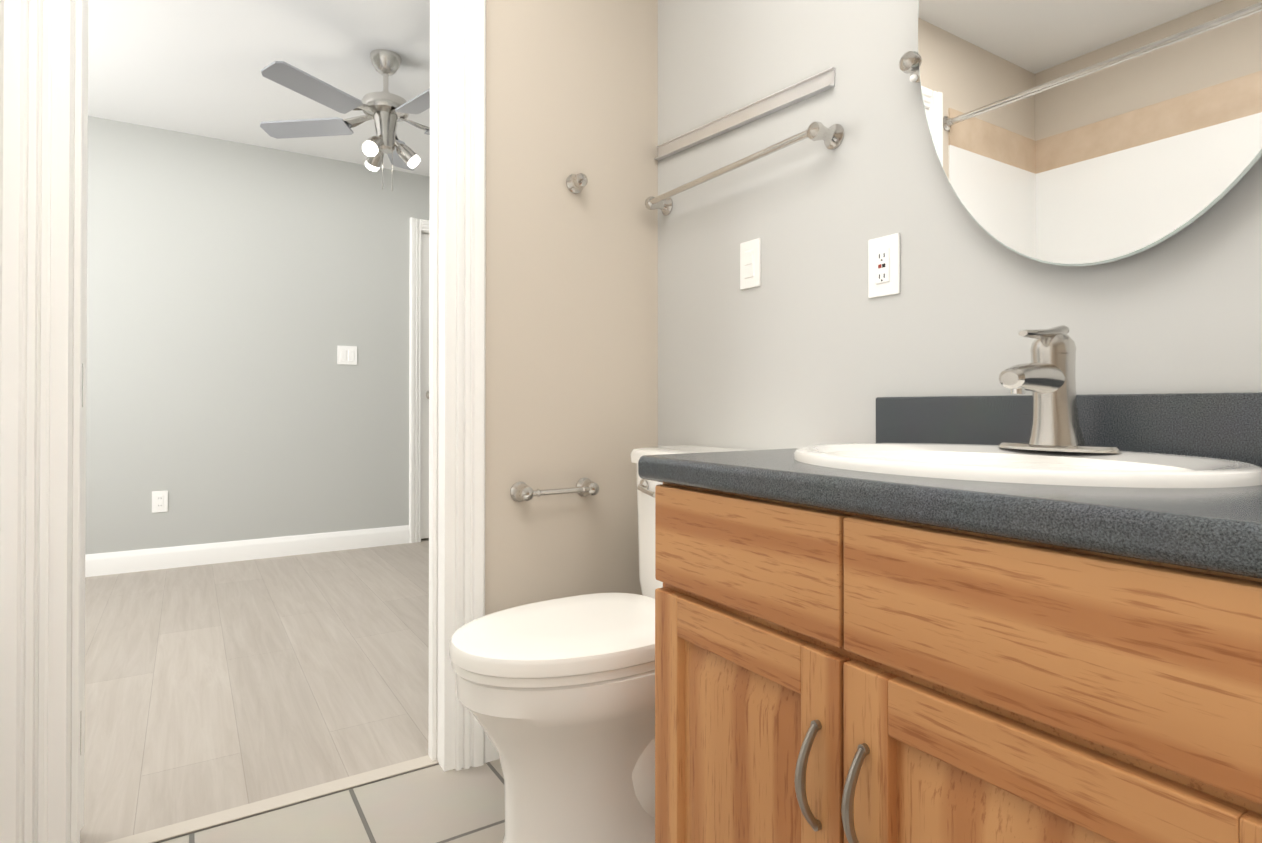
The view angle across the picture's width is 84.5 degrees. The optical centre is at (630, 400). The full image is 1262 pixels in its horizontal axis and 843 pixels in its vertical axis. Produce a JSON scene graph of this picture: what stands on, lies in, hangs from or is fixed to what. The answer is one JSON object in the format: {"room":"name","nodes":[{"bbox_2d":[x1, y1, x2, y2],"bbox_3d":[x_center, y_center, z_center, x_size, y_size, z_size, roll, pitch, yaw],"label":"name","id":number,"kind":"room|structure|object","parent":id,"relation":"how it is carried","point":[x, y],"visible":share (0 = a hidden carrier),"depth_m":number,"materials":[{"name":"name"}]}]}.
{"room":"bathroom","nodes":[
{"label":"bathroom","id":0,"kind":"room"},
{"bbox_2d":[85,116,429,554],"bbox_3d":[-2.080,-0.283,4.166,4.740,2.400,0.120,0,0,-33],"label":"wall","id":1,"kind":"structure","parent":0,"point":[238,293],"depth_m":3.99,"materials":[{"name":"grey paint"}]},
{"bbox_2d":[152,491,167,512],"bbox_3d":[-2.562,0.548,3.776,0.072,0.116,0.009,0,0,-33],"label":"outlet","id":2,"kind":"object","parent":1,"relation":"attached to","point":[159,501],"visible":1,"depth_m":3.77,"materials":[{"name":"white plastic"}]},
{"bbox_2d":[85,525,408,576],"bbox_3d":[-2.687,0.856,3.691,2.973,0.115,0.014,0,0,-33],"label":"baseboard","id":3,"kind":"structure","parent":1,"relation":"attached to","point":[108,563],"depth_m":3.95,"materials":[{"name":"white wood"}]},
{"bbox_2d":[337,346,356,364],"bbox_3d":[-1.755,-0.282,4.297,0.116,0.116,0.008,0,0,-33],"label":"bedroom light switch","id":4,"kind":"object","parent":1,"relation":"attached to","point":[346,355],"visible":1,"depth_m":4.30,"materials":[{"name":"white plastic"}]},
{"bbox_2d":[409,217,428,542],"bbox_3d":[-1.085,-0.132,4.800,0.914,2.107,0.164,0,0,-33],"label":"door frame","id":5,"kind":"structure","parent":1,"relation":"attached to","point":[418,227],"depth_m":4.51,"materials":[{"name":"white wood"}]},
{"bbox_2d":[421,233,428,538],"bbox_3d":[-1.059,-0.098,4.759,0.754,2.015,0.107,0,0,-33],"label":"bedroom door","id":6,"kind":"structure","parent":1,"relation":"in","point":[424,385],"depth_m":4.59,"materials":[{"name":"white wood"}]},
{"bbox_2d":[88,0,429,176],"bbox_3d":[-1.348,-1.541,3.029,5.100,0.100,3.199,0,0,-33],"label":"ceiling","id":7,"kind":"structure","parent":0,"point":[194,67],"depth_m":3.06,"materials":[{"name":"white paint"}]},
{"bbox_2d":[260,49,429,190],"bbox_3d":[-1.028,-1.198,3.017,1.064,0.585,1.094,0,0,-33],"label":"ceiling fan","id":8,"kind":"object","parent":7,"relation":"hanging from","point":[385,109],"visible":1,"depth_m":2.96,"materials":[{"name":"silver metal"}]},
{"bbox_2d":[80,538,504,842],"bbox_3d":[-0.459,0.950,1.621,5.100,0.100,6.500,0,0,-33],"label":"floor","id":9,"kind":"structure","parent":0,"point":[213,688],"depth_m":2.06,"materials":[{"name":"grey wood"}]},
{"bbox_2d":[106,755,438,842],"bbox_3d":[-0.793,0.897,1.551,0.718,0.004,0.050,0,0,-33],"label":"trim","id":10,"kind":"structure","parent":9,"relation":"on","point":[214,819],"depth_m":1.54,"materials":[{"name":"beige wood"}]},
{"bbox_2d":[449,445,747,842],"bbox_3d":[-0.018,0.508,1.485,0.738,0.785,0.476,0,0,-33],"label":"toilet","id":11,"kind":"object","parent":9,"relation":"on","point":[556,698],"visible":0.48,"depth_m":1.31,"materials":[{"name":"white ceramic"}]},
{"bbox_2d":[638,469,1261,842],"bbox_3d":[0.669,0.505,0.538,0.598,0.775,1.535,0,0,-33],"label":"bathroom vanity","id":12,"kind":"object","parent":9,"relation":"on","point":[1016,615],"depth_m":0.65,"materials":[{"name":"brown wood"}]},
{"bbox_2d":[638,452,1261,560],"bbox_3d":[0.678,0.104,0.550,0.573,0.047,1.580,0,0,-33],"label":"countertop","id":13,"kind":"structure","parent":12,"relation":"on","point":[1228,521],"depth_m":0.59,"materials":[{"name":"grey stone"}]},
{"bbox_2d":[718,437,1261,496],"bbox_3d":[0.463,0.153,0.898,0.430,0.170,0.544,0,0,-33],"label":"sink","id":14,"kind":"object","parent":13,"relation":"in","point":[1139,470],"depth_m":0.86,"materials":[{"name":"white ceramic"}]},
{"bbox_2d":[990,325,1129,448],"bbox_3d":[0.571,-0.019,0.969,0.155,0.179,0.164,0,0,-33],"label":"faucet","id":15,"kind":"object","parent":14,"relation":"on","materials":[{"name":"silver metal"}]},
{"bbox_2d":[485,0,657,615],"bbox_3d":[-0.521,-0.300,1.727,4.740,2.400,0.130,0,0,-33],"label":"wall","id":16,"kind":"structure","parent":0,"point":[571,357],"depth_m":1.87,"materials":[{"name":"beige paint"}]},
{"bbox_2d":[80,0,87,830],"bbox_3d":[-1.467,-0.122,1.314,0.712,2.014,0.181,0,0,-21],"label":"door jamb","id":17,"kind":"structure","parent":16,"relation":"in","point":[84,411],"depth_m":1.44,"materials":[{"name":"white wood"}]},
{"bbox_2d":[0,0,485,842],"bbox_3d":[-0.790,-0.165,1.554,0.914,2.128,0.174,0,0,-33],"label":"door frame","id":18,"kind":"structure","parent":16,"relation":"attached to","point":[40,338],"depth_m":1.30,"materials":[{"name":"white wood"}]},
{"bbox_2d":[485,733,498,762],"bbox_3d":[-0.342,0.840,1.299,1.490,0.115,0.770,0,0,-33],"label":"baseboard","id":19,"kind":"structure","parent":16,"relation":"attached to","point":[491,753],"depth_m":1.73,"materials":[{"name":"white wood"}]},
{"bbox_2d":[510,478,598,501],"bbox_3d":[-0.192,0.235,1.820,0.242,0.052,0.062,0,0,-33],"label":"paper holder","id":20,"kind":"object","parent":16,"relation":"attached to","point":[523,491],"visible":1,"depth_m":1.79,"materials":[{"name":"silver metal"}]},
{"bbox_2d":[566,173,587,193],"bbox_3d":[-0.140,-0.589,1.865,0.052,0.052,0.052,0,0,-33],"label":"robe hook","id":21,"kind":"object","parent":16,"relation":"attached to","point":[576,183],"visible":0.98,"depth_m":1.86,"materials":[{"name":"silver metal"}]},
{"bbox_2d":[658,0,1261,449],"bbox_3d":[0.990,-0.307,0.716,0.120,2.400,3.200,0,0,-33],"label":"wall","id":22,"kind":"structure","parent":0,"point":[808,342],"depth_m":1.44,"materials":[{"name":"grey paint"}]},
{"bbox_2d":[654,67,834,160],"bbox_3d":[0.251,-0.705,1.750,0.016,0.077,0.657,0,0,-33],"label":"rail","id":23,"kind":"object","parent":22,"relation":"attached to","point":[818,83],"visible":1,"depth_m":1.68,"materials":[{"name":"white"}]},
{"bbox_2d":[645,122,843,215],"bbox_3d":[0.238,-0.560,1.715,0.074,0.052,0.662,0,0,-33],"label":"towel rail","id":24,"kind":"object","parent":22,"relation":"attached to","point":[832,136],"visible":1,"depth_m":1.57,"materials":[{"name":"silver metal"}]},
{"bbox_2d":[740,238,760,289],"bbox_3d":[0.289,-0.333,1.693,0.010,0.116,0.070,0,0,-33],"label":"bathroom light switch","id":25,"kind":"object","parent":22,"relation":"attached to","point":[750,263],"visible":1,"depth_m":1.69,"materials":[{"name":"white plastic"}]},
{"bbox_2d":[868,233,899,297],"bbox_3d":[0.497,-0.265,1.368,0.010,0.118,0.072,0,0,-33],"label":"outlet","id":26,"kind":"object","parent":22,"relation":"attached to","point":[883,265],"visible":1,"depth_m":1.36,"materials":[{"name":"white plastic"}]},
{"bbox_2d":[876,392,1261,452],"bbox_3d":[0.911,0.036,0.699,0.020,0.095,1.580,0,0,-33],"label":"backsplash","id":27,"kind":"structure","parent":22,"relation":"attached to","point":[1170,420],"depth_m":0.99,"materials":[{"name":"grey stone"}]},
{"bbox_2d":[899,0,1261,265],"bbox_3d":[0.689,-0.670,1.025,0.058,0.940,0.668,0,0,-33],"label":"mirror","id":28,"kind":"object","parent":22,"relation":"attached to","point":[1078,132],"visible":0.98,"depth_m":1.02,"materials":[{"name":"silver mirror"}]}
]}

